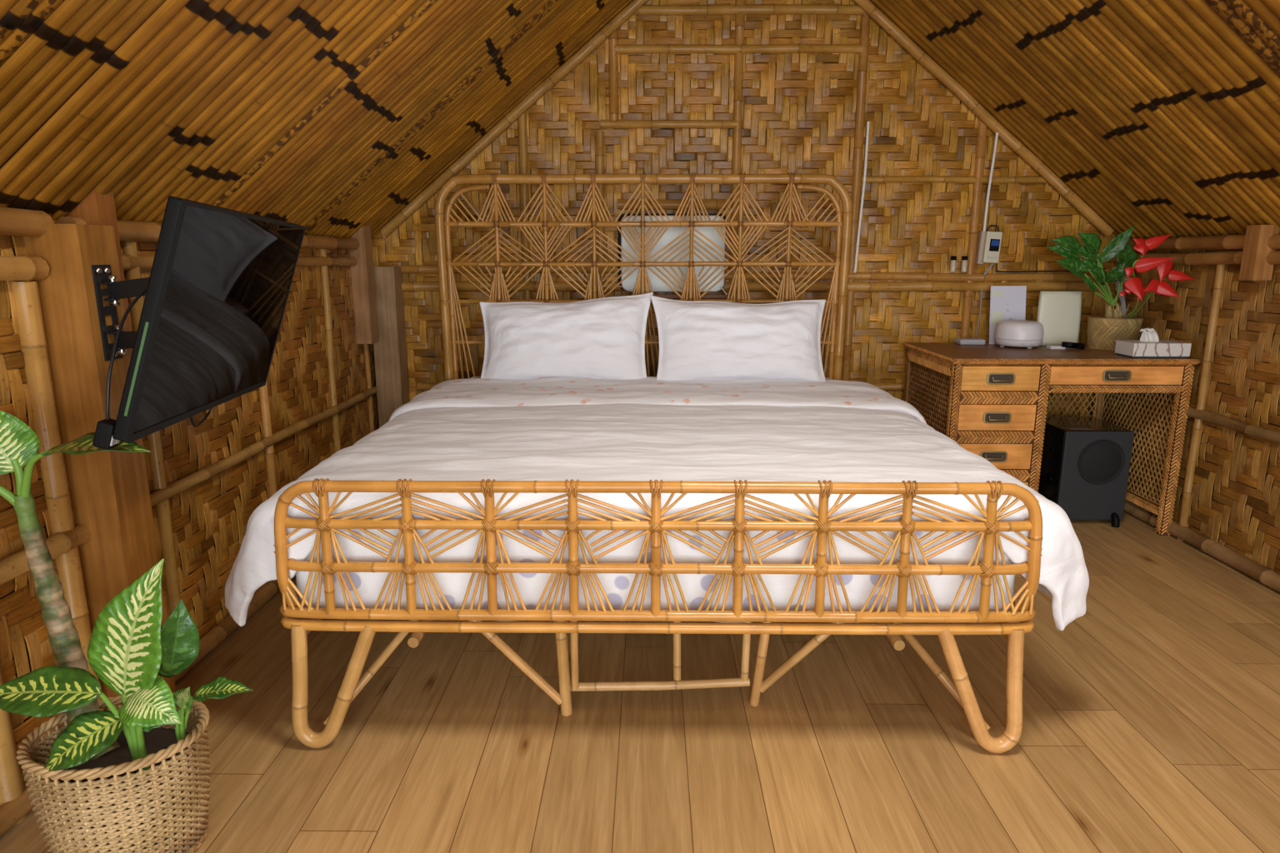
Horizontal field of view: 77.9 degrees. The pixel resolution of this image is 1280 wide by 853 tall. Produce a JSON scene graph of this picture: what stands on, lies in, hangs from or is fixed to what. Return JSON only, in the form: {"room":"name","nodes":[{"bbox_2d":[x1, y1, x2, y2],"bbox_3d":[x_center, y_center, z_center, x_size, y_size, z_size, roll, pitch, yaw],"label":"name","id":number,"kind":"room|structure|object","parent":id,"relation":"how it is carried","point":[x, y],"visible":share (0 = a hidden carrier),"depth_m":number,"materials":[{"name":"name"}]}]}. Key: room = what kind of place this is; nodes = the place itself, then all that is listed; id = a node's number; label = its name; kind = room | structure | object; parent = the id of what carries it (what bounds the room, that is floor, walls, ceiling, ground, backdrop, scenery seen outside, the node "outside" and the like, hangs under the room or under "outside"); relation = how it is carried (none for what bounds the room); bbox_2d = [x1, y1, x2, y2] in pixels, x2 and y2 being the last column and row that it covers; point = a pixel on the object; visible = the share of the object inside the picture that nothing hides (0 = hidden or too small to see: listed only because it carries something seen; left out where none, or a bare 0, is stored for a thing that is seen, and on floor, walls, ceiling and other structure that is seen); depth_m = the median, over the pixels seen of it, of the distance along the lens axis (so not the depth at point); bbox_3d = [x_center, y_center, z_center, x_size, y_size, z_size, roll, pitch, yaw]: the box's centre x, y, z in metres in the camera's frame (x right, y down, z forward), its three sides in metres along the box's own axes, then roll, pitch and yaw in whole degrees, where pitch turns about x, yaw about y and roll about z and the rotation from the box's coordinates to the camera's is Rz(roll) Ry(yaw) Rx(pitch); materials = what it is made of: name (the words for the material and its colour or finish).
{"room":"traditional dwelling","nodes":[
{"label":"traditional dwelling","id":0,"kind":"room"},
{"bbox_2d":[0,220,379,785],"bbox_3d":[-1.410,0.306,1.131,0.056,1.352,6.050,0,12,1],"label":"wall","id":1,"kind":"structure","parent":0,"point":[210,518],"depth_m":2.58,"materials":[{"name":"brown wicker"}]},
{"bbox_2d":[0,660,29,824],"bbox_3d":[-1.371,0.418,1.639,0.058,0.901,0.055,0,12,1],"label":"trim","id":2,"kind":"structure","parent":1,"relation":"attached to","point":[12,787],"depth_m":1.69,"materials":[{"name":"brown wood"}]},
{"bbox_2d":[0,255,49,280],"bbox_3d":[-1.379,0.030,-0.033,0.061,0.061,3.691,0,12,1],"label":"trim","id":3,"kind":"structure","parent":1,"relation":"attached to","point":[12,267],"depth_m":1.71,"materials":[{"name":"brown wood"}]},
{"bbox_2d":[0,206,54,236],"bbox_3d":[-1.371,-0.069,-0.038,0.070,0.068,3.721,0,12,1],"label":"trim","id":4,"kind":"structure","parent":1,"relation":"attached to","point":[13,222],"depth_m":1.70,"materials":[{"name":"brown wood"}]},
{"bbox_2d":[0,524,91,585],"bbox_3d":[-1.371,0.643,0.103,0.056,0.055,3.700,0,12,1],"label":"trim","id":5,"kind":"structure","parent":1,"relation":"attached to","point":[15,565],"depth_m":1.80,"materials":[{"name":"brown wood"}]},
{"bbox_2d":[10,280,104,710],"bbox_3d":[-1.367,0.241,1.874,0.055,1.151,0.052,0,12,1],"label":"bamboo pole","id":6,"kind":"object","parent":1,"relation":"attached to","point":[26,293],"depth_m":1.82,"materials":[{"name":"brown wood"}]},
{"bbox_2d":[23,224,175,710],"bbox_3d":[-1.315,0.160,1.955,0.125,1.275,0.125,0,12,1],"label":"wooden post","id":7,"kind":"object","parent":1,"relation":"attached to","point":[109,490],"depth_m":1.87,"materials":[{"name":"brown wood"}]},
{"bbox_2d":[65,187,133,356],"bbox_3d":[-1.331,-0.373,1.949,0.080,0.420,0.065,0,12,1],"label":"post","id":8,"kind":"object","parent":1,"relation":"attached to","point":[96,208],"depth_m":1.90,"materials":[{"name":"brown wood"}]},
{"bbox_2d":[91,265,149,360],"bbox_3d":[-1.119,-0.264,1.845,0.272,0.220,0.058,1,12,6],"label":"wall bracket","id":9,"kind":"object","parent":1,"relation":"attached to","point":[116,291],"visible":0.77,"depth_m":1.84,"materials":[{"name":"black metal"}]},
{"bbox_2d":[92,195,305,449],"bbox_3d":[-0.975,-0.234,1.825,0.226,0.518,0.810,-2,12,-8],"label":"television","id":10,"kind":"object","parent":9,"relation":"attached to","point":[217,290],"visible":1,"depth_m":1.64,"materials":[{"name":"black plastic"}]},
{"bbox_2d":[0,575,294,838],"bbox_3d":[-1.357,0.922,1.287,0.062,0.060,5.901,0,12,1],"label":"trim","id":11,"kind":"structure","parent":1,"relation":"attached to","point":[12,812],"depth_m":2.43,"materials":[{"name":"brown wood"}]},
{"bbox_2d":[121,240,180,614],"bbox_3d":[-1.363,0.103,2.233,0.042,1.270,0.038,0,12,1],"label":"trim","id":12,"kind":"structure","parent":1,"relation":"attached to","point":[158,477],"depth_m":2.24,"materials":[{"name":"brown wood"}]},
{"bbox_2d":[55,216,359,249],"bbox_3d":[-1.336,-0.655,2.761,0.060,0.062,1.841,0,12,1],"label":"trim","id":13,"kind":"structure","parent":1,"relation":"attached to","point":[127,230],"depth_m":2.15,"materials":[{"name":"brown wood"}]},
{"bbox_2d":[121,254,357,270],"bbox_3d":[-1.350,-0.590,2.831,0.049,0.046,1.850,0,12,1],"label":"trim","id":14,"kind":"structure","parent":1,"relation":"attached to","point":[144,262],"depth_m":3.12,"materials":[{"name":"brown wood"}]},
{"bbox_2d":[150,386,377,507],"bbox_3d":[-1.341,0.026,3.003,0.044,0.046,1.970,0,12,1],"label":"trim","id":15,"kind":"structure","parent":1,"relation":"attached to","point":[159,496],"depth_m":2.69,"materials":[{"name":"brown wood"}]},
{"bbox_2d":[258,378,277,497],"bbox_3d":[-1.354,-0.031,2.865,0.038,1.270,0.035,0,12,1],"label":"trim","id":16,"kind":"structure","parent":1,"relation":"attached to","point":[263,391],"depth_m":2.87,"materials":[{"name":"brown wood"}]},
{"bbox_2d":[319,249,340,452],"bbox_3d":[-1.347,-0.162,3.477,0.037,1.270,0.034,0,12,1],"label":"trim","id":17,"kind":"structure","parent":1,"relation":"attached to","point":[324,273],"depth_m":3.42,"materials":[{"name":"brown wood"}]},
{"bbox_2d":[349,225,378,344],"bbox_3d":[-1.316,-0.682,3.762,0.075,0.570,0.090,0,12,1],"label":"trim","id":18,"kind":"structure","parent":1,"relation":"attached to","point":[362,278],"depth_m":3.74,"materials":[{"name":"brown wood"}]},
{"bbox_2d":[364,344,374,433],"bbox_3d":[-1.343,-0.219,3.916,0.029,1.200,0.026,0,12,1],"label":"trim","id":19,"kind":"structure","parent":1,"relation":"attached to","point":[366,346],"depth_m":3.91,"materials":[{"name":"brown wood"}]},
{"bbox_2d":[0,510,1279,852],"bbox_3d":[0.471,1.115,0.717,4.030,0.080,7.350,0,12,1],"label":"floor","id":20,"kind":"structure","parent":0,"point":[1151,722],"depth_m":2.00,"materials":[{"name":"brown wood"}]},
{"bbox_2d":[15,693,210,852],"bbox_3d":[-1.055,0.742,1.623,0.342,0.275,0.287,1,12,5],"label":"wicker planter","id":21,"kind":"object","parent":20,"relation":"on","point":[67,803],"visible":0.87,"depth_m":1.53,"materials":[{"name":"wicker"}]},
{"bbox_2d":[0,410,150,760],"bbox_3d":[-1.187,0.327,1.554,0.466,0.777,0.186,-6,13,-26],"label":"plant","id":22,"kind":"object","parent":21,"relation":"on","point":[19,445],"visible":0.76,"depth_m":1.58,"materials":[{"name":"green plant"}]},
{"bbox_2d":[0,559,253,773],"bbox_3d":[-0.993,0.479,1.488,0.481,0.448,0.160,-4,13,-17],"label":"plant","id":23,"kind":"object","parent":21,"relation":"on","point":[128,647],"visible":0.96,"depth_m":1.49,"materials":[{"name":"green plant"}]},
{"bbox_2d":[273,172,1042,753],"bbox_3d":[0.012,-0.172,2.784,1.940,1.582,2.072,0,12,1],"label":"bed","id":24,"kind":"object","parent":20,"relation":"on","point":[655,527],"visible":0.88,"depth_m":1.90,"materials":[{"name":"wicker"}]},
{"bbox_2d":[295,529,1015,623],"bbox_3d":[0.047,0.154,2.862,1.813,0.313,1.923,0,12,1],"label":"mattress","id":25,"kind":"object","parent":24,"relation":"on","point":[944,588],"visible":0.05,"depth_m":1.93,"materials":[{"name":"white fabric"}]},
{"bbox_2d":[225,376,1089,630],"bbox_3d":[0.032,0.137,2.740,2.218,0.388,1.759,0,12,1],"label":"duvet","id":26,"kind":"object","parent":25,"relation":"on","point":[647,428],"visible":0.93,"depth_m":2.28,"materials":[{"name":"white fabric"}]},
{"bbox_2d":[479,292,653,379],"bbox_3d":[-0.341,-0.389,3.559,0.794,0.416,0.244,0,12,2],"label":"pillow","id":27,"kind":"object","parent":26,"relation":"on","point":[604,337],"visible":0.91,"depth_m":3.49,"materials":[{"name":"white fabric"}]},
{"bbox_2d":[650,295,825,381],"bbox_3d":[0.445,-0.379,3.526,0.798,0.396,0.254,0,12,1],"label":"pillow","id":28,"kind":"object","parent":26,"relation":"on","point":[698,340],"visible":0.88,"depth_m":3.46,"materials":[{"name":"white fabric"}]},
{"bbox_2d":[903,342,1201,535],"bbox_3d":[1.844,0.032,3.733,1.046,0.785,0.665,0,12,1],"label":"desk","id":29,"kind":"object","parent":20,"relation":"on","point":[991,400],"visible":0.73,"depth_m":3.42,"materials":[{"name":"brown wood"}]},
{"bbox_2d":[954,285,985,344],"bbox_3d":[1.635,-0.549,3.905,0.144,0.280,0.148,0,12,1],"label":"dock","id":30,"kind":"object","parent":29,"relation":"on","point":[975,341],"visible":1,"depth_m":3.86,"materials":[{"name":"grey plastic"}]},
{"bbox_2d":[988,285,1026,344],"bbox_3d":[1.810,-0.549,3.899,0.172,0.284,0.044,1,12,4],"label":"card stand","id":31,"kind":"object","parent":29,"relation":"on","point":[1007,302],"visible":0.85,"depth_m":3.89,"materials":[{"name":"white paper"}]},
{"bbox_2d":[994,320,1044,349],"bbox_3d":[1.803,-0.441,3.769,0.212,0.126,0.212,0,12,1],"label":"diffuser","id":32,"kind":"object","parent":29,"relation":"on","point":[1021,333],"visible":1,"depth_m":3.69,"materials":[{"name":"white plastic"}]},
{"bbox_2d":[1045,345,1065,349],"bbox_3d":[1.945,-0.370,3.703,0.070,0.014,0.045,0,12,1],"label":"adapter","id":33,"kind":"object","parent":29,"relation":"on","point":[1047,347],"visible":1,"depth_m":3.68,"materials":[{"name":"white plastic"}]},
{"bbox_2d":[1036,291,1081,345],"bbox_3d":[2.021,-0.521,3.816,0.202,0.258,0.046,0,12,1],"label":"router","id":34,"kind":"object","parent":29,"relation":"on","point":[1059,312],"visible":0.88,"depth_m":3.81,"materials":[{"name":"beige plastic"}]},
{"bbox_2d":[1061,341,1084,349],"bbox_3d":[2.013,-0.376,3.675,0.104,0.036,0.066,0,12,1],"label":"wrist band","id":35,"kind":"object","parent":29,"relation":"on","point":[1065,344],"visible":1,"depth_m":3.65,"materials":[{"name":"black plastic"}]},
{"bbox_2d":[1086,315,1143,350],"bbox_3d":[2.226,-0.442,3.723,0.224,0.146,0.223,0,12,1],"label":"woven pot","id":36,"kind":"object","parent":29,"relation":"on","point":[1102,333],"visible":0.89,"depth_m":3.64,"materials":[{"name":"wicker"}]},
{"bbox_2d":[1045,225,1140,318],"bbox_3d":[2.084,-0.688,3.637,0.448,0.454,0.114,0,12,1],"label":"houseplant","id":37,"kind":"object","parent":36,"relation":"on","point":[1068,247],"visible":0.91,"depth_m":3.62,"materials":[{"name":"green plant"}]},
{"bbox_2d":[1115,280,1125,315],"bbox_3d":[2.316,-0.596,3.865,0.044,0.363,0.108,-6,13,-25],"label":"cable bundle","id":38,"kind":"object","parent":36,"relation":"in","point":[1122,298],"visible":0.28,"depth_m":3.84,"materials":[{"name":"grey plastic"}]},
{"bbox_2d":[1118,234,1194,319],"bbox_3d":[2.176,-0.635,3.461,0.291,0.398,0.308,-4,13,-19],"label":"flower","id":39,"kind":"object","parent":36,"relation":"on","point":[1163,265],"visible":1,"depth_m":3.37,"materials":[{"name":"red plant"}]},
{"bbox_2d":[1115,328,1191,358],"bbox_3d":[2.207,-0.362,3.405,0.240,0.123,0.135,0,12,1],"label":"tissue box","id":40,"kind":"object","parent":29,"relation":"on","point":[1149,346],"visible":1,"depth_m":3.35,"materials":[{"name":"white"}]},
{"bbox_2d":[1038,416,1134,527],"bbox_3d":[2.061,0.205,3.747,0.319,0.441,0.385,0,12,1],"label":"speaker","id":41,"kind":"object","parent":20,"relation":"on","point":[1085,466],"visible":0.82,"depth_m":3.61},
{"bbox_2d":[1048,459,1052,465],"bbox_3d":[1.914,0.166,3.692,0.004,0.032,0.032,0,12,1],"label":"socket","id":42,"kind":"object","parent":41,"relation":"attached to","point":[1050,461],"depth_m":3.69,"materials":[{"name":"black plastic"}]},
{"bbox_2d":[1077,440,1124,484],"bbox_3d":[2.084,0.163,3.572,0.210,0.210,0.018,0,12,1],"label":"grille","id":43,"kind":"object","parent":41,"relation":"attached to","point":[1099,462],"depth_m":3.57,"materials":[{"name":"black fabric"}]},
{"bbox_2d":[0,0,1279,239],"bbox_3d":[0.477,-1.047,0.824,3.953,1.658,6.141,0,12,1],"label":"ceiling","id":44,"kind":"structure","parent":0,"point":[329,117],"depth_m":2.54,"materials":[{"name":"brown wood"}]},
{"bbox_2d":[370,0,1118,416],"bbox_3d":[0.515,-1.071,3.934,3.830,2.880,0.066,0,12,1],"label":"wall","id":45,"kind":"structure","parent":0,"point":[799,109],"depth_m":3.87,"materials":[{"name":"brown wicker"}]},
{"bbox_2d":[373,266,409,428],"bbox_3d":[-1.259,-0.222,4.027,0.125,1.160,0.120,0,12,1],"label":"wooden post","id":46,"kind":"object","parent":45,"relation":"attached to","point":[390,352],"depth_m":3.94,"materials":[{"name":"brown wood"}]},
{"bbox_2d":[400,265,618,274],"bbox_3d":[-0.476,-0.790,3.972,1.450,0.044,0.041,0,12,1],"label":"trim","id":47,"kind":"structure","parent":45,"relation":"attached to","point":[419,269],"depth_m":3.96,"materials":[{"name":"brown wood"}]},
{"bbox_2d":[380,0,648,236],"bbox_3d":[-0.389,-1.667,3.757,1.794,1.493,0.054,0,12,1],"label":"trim","id":48,"kind":"structure","parent":45,"relation":"attached to","point":[632,7],"depth_m":3.78,"materials":[{"name":"brown wood"}]},
{"bbox_2d":[517,110,531,299],"bbox_3d":[-0.570,-0.599,4.019,0.051,1.900,0.037,0,12,1],"label":"trim","id":49,"kind":"structure","parent":45,"relation":"attached to","point":[522,120],"depth_m":3.88,"materials":[{"name":"brown wood"}]},
{"bbox_2d":[595,131,605,298],"bbox_3d":[-0.196,-0.549,4.025,0.052,1.800,0.037,0,12,1],"label":"trim","id":50,"kind":"structure","parent":45,"relation":"attached to","point":[599,136],"depth_m":3.87,"materials":[{"name":"brown wood"}]},
{"bbox_2d":[608,28,619,120],"bbox_3d":[-0.126,-1.693,3.780,0.050,0.460,0.035,0,12,1],"label":"trim","id":51,"kind":"structure","parent":45,"relation":"attached to","point":[613,38],"depth_m":3.77,"materials":[{"name":"brown wood"}]},
{"bbox_2d":[416,382,904,390],"bbox_3d":[0.599,-0.204,4.082,3.500,0.048,0.045,0,12,1],"label":"trim","id":52,"kind":"structure","parent":45,"relation":"attached to","point":[421,386],"depth_m":4.07,"materials":[{"name":"brown wood"}]},
{"bbox_2d":[600,120,737,129],"bbox_3d":[0.139,-1.459,3.820,0.660,0.042,0.039,0,12,1],"label":"trim","id":53,"kind":"structure","parent":45,"relation":"attached to","point":[652,124],"depth_m":3.81,"materials":[{"name":"brown wood"}]},
{"bbox_2d":[617,199,727,209],"bbox_3d":[0.159,-1.094,3.899,0.540,0.052,0.050,0,12,1],"label":"trim","id":54,"kind":"structure","parent":45,"relation":"attached to","point":[666,204],"depth_m":3.88,"materials":[{"name":"brown wood"}]},
{"bbox_2d":[617,213,729,299],"bbox_3d":[0.172,-0.835,3.922,0.562,0.427,0.025,0,12,1],"label":"wall panel","id":55,"kind":"object","parent":45,"relation":"attached to","point":[657,285],"visible":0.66,"depth_m":3.91,"materials":[{"name":"white plastic"}]},
{"bbox_2d":[620,295,733,298],"bbox_3d":[0.184,-0.650,3.956,0.570,0.017,0.035,0,12,1],"label":"wall shelf","id":56,"kind":"object","parent":45,"relation":"attached to","point":[658,296],"visible":0.33,"depth_m":3.94,"materials":[{"name":"brown wood"}]},
{"bbox_2d":[729,0,744,299],"bbox_3d":[0.470,-1.007,3.919,0.047,2.740,0.042,-7,14,-31],"label":"trim","id":57,"kind":"structure","parent":45,"relation":"attached to","point":[739,17],"depth_m":3.80,"materials":[{"name":"brown wood"}]},
{"bbox_2d":[614,43,863,54],"bbox_3d":[0.465,-1.787,3.746,1.170,0.042,0.040,0,12,1],"label":"trim","id":58,"kind":"structure","parent":45,"relation":"attached to","point":[652,48],"depth_m":3.73,"materials":[{"name":"brown wood"}]},
{"bbox_2d":[401,280,1091,292],"bbox_3d":[0.524,-0.704,3.977,3.450,0.055,0.053,0,12,1],"label":"trim","id":59,"kind":"structure","parent":45,"relation":"attached to","point":[930,286],"depth_m":3.95,"materials":[{"name":"brown wood"}]},
{"bbox_2d":[633,4,865,15],"bbox_3d":[0.509,-1.953,3.711,1.120,0.047,0.043,0,12,1],"label":"trim","id":60,"kind":"structure","parent":45,"relation":"attached to","point":[747,9],"depth_m":3.70,"materials":[{"name":"brown wood"}]},
{"bbox_2d":[841,13,870,380],"bbox_3d":[1.058,-0.819,3.951,0.051,2.360,0.036,0,12,1],"label":"trim","id":61,"kind":"structure","parent":45,"relation":"attached to","point":[865,18],"depth_m":3.85,"materials":[{"name":"brown wood"}]},
{"bbox_2d":[853,121,869,272],"bbox_3d":[1.082,-1.113,3.866,0.039,0.710,0.018,0,12,1],"label":"cord","id":62,"kind":"object","parent":45,"relation":"attached to","point":[867,122],"visible":1,"depth_m":3.86,"materials":[{"name":"white plastic"}]},
{"bbox_2d":[725,271,1093,281],"bbox_3d":[1.249,-0.749,3.958,2.000,0.048,0.043,0,12,1],"label":"trim","id":63,"kind":"structure","parent":45,"relation":"attached to","point":[870,276],"depth_m":3.94,"materials":[{"name":"brown wood"}]},
{"bbox_2d":[950,255,956,272],"bbox_3d":[1.554,-0.806,3.928,0.028,0.078,0.027,0,12,1],"label":"vial","id":64,"kind":"object","parent":63,"relation":"on","point":[952,263],"visible":1,"depth_m":3.92,"materials":[{"name":"beige glass"}]},
{"bbox_2d":[960,255,968,272],"bbox_3d":[1.609,-0.806,3.927,0.028,0.078,0.027,0,12,1],"label":"vial","id":65,"kind":"object","parent":63,"relation":"on","point":[964,262],"visible":1,"depth_m":3.92,"materials":[{"name":"beige glass"}]},
{"bbox_2d":[860,175,1048,183],"bbox_3d":[1.564,-1.204,3.858,0.970,0.036,0.032,0,12,1],"label":"trim","id":66,"kind":"structure","parent":45,"relation":"attached to","point":[884,179],"depth_m":3.85,"materials":[{"name":"brown wood"}]},
{"bbox_2d":[960,119,987,338],"bbox_3d":[1.649,-0.965,3.913,0.051,1.060,0.037,0,12,1],"label":"trim","id":67,"kind":"structure","parent":45,"relation":"attached to","point":[982,128],"depth_m":3.89,"materials":[{"name":"brown wood"}]},
{"bbox_2d":[852,0,1114,236],"bbox_3d":[1.417,-1.663,3.734,1.794,1.493,0.055,0,12,1],"label":"trim","id":68,"kind":"structure","parent":45,"relation":"attached to","point":[870,8],"depth_m":3.75,"materials":[{"name":"brown wood"}]},
{"bbox_2d":[975,225,1002,264],"bbox_3d":[1.716,-0.894,3.889,0.102,0.188,0.059,0,12,1],"label":"controller","id":69,"kind":"object","parent":45,"relation":"attached to","point":[989,242],"visible":1,"depth_m":3.87,"materials":[{"name":"beige plastic"}]},
{"bbox_2d":[982,263,993,275],"bbox_3d":[1.719,-0.776,3.910,0.048,0.063,0.012,0,12,1],"label":"cord","id":70,"kind":"object","parent":69,"relation":"hanging from","point":[992,264],"visible":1,"depth_m":3.91,"materials":[{"name":"grey plastic"}]},
{"bbox_2d":[995,263,1105,272],"bbox_3d":[2.028,-0.786,3.909,0.542,0.050,0.012,0,12,1],"label":"cord","id":71,"kind":"object","parent":69,"relation":"attached to","point":[996,271],"visible":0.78,"depth_m":3.91,"materials":[{"name":"black plastic"}]},
{"bbox_2d":[983,132,998,230],"bbox_3d":[1.696,-1.201,3.822,0.035,0.500,0.015,0,12,1],"label":"cord","id":72,"kind":"object","parent":45,"relation":"attached to","point":[997,133],"visible":1,"depth_m":3.82,"materials":[{"name":"white plastic"}]},
{"bbox_2d":[1103,234,1279,574],"bbox_3d":[2.365,0.315,1.085,0.056,1.352,6.050,0,12,1],"label":"wall","id":73,"kind":"structure","parent":0,"point":[1235,503],"depth_m":3.18,"materials":[{"name":"brown wicker"}]},
{"bbox_2d":[1111,392,1279,444],"bbox_3d":[2.322,0.423,1.124,0.051,0.058,5.881,0,12,1],"label":"trim","id":74,"kind":"structure","parent":73,"relation":"attached to","point":[1252,430],"depth_m":3.14,"materials":[{"name":"brown wood"}]},
{"bbox_2d":[1112,250,1279,265],"bbox_3d":[2.318,-0.212,1.010,0.063,0.062,5.921,0,12,1],"label":"trim","id":75,"kind":"structure","parent":73,"relation":"attached to","point":[1272,257],"depth_m":3.23,"materials":[{"name":"brown wood"}]},
{"bbox_2d":[1176,264,1226,540],"bbox_3d":[2.356,-0.093,3.325,0.036,1.200,0.034,0,12,1],"label":"trim","id":76,"kind":"structure","parent":73,"relation":"attached to","point":[1217,288],"depth_m":3.30,"materials":[{"name":"brown wood"}]},
{"bbox_2d":[1124,499,1279,592],"bbox_3d":[2.323,0.925,1.251,0.071,0.066,5.921,0,12,1],"label":"trim","id":77,"kind":"structure","parent":73,"relation":"attached to","point":[1267,577],"depth_m":3.21,"materials":[{"name":"brown wood"}]},
{"bbox_2d":[1128,234,1279,250],"bbox_3d":[2.312,-0.274,0.997,0.065,0.063,5.921,0,12,1],"label":"trim","id":78,"kind":"structure","parent":73,"relation":"attached to","point":[1229,242],"depth_m":3.23,"materials":[{"name":"brown wood"}]},
{"bbox_2d":[1238,225,1279,279],"bbox_3d":[2.312,-0.649,2.957,0.070,0.200,0.070,0,12,1],"label":"trim","id":79,"kind":"structure","parent":73,"relation":"attached to","point":[1254,266],"depth_m":2.94,"materials":[{"name":"brown wood"}]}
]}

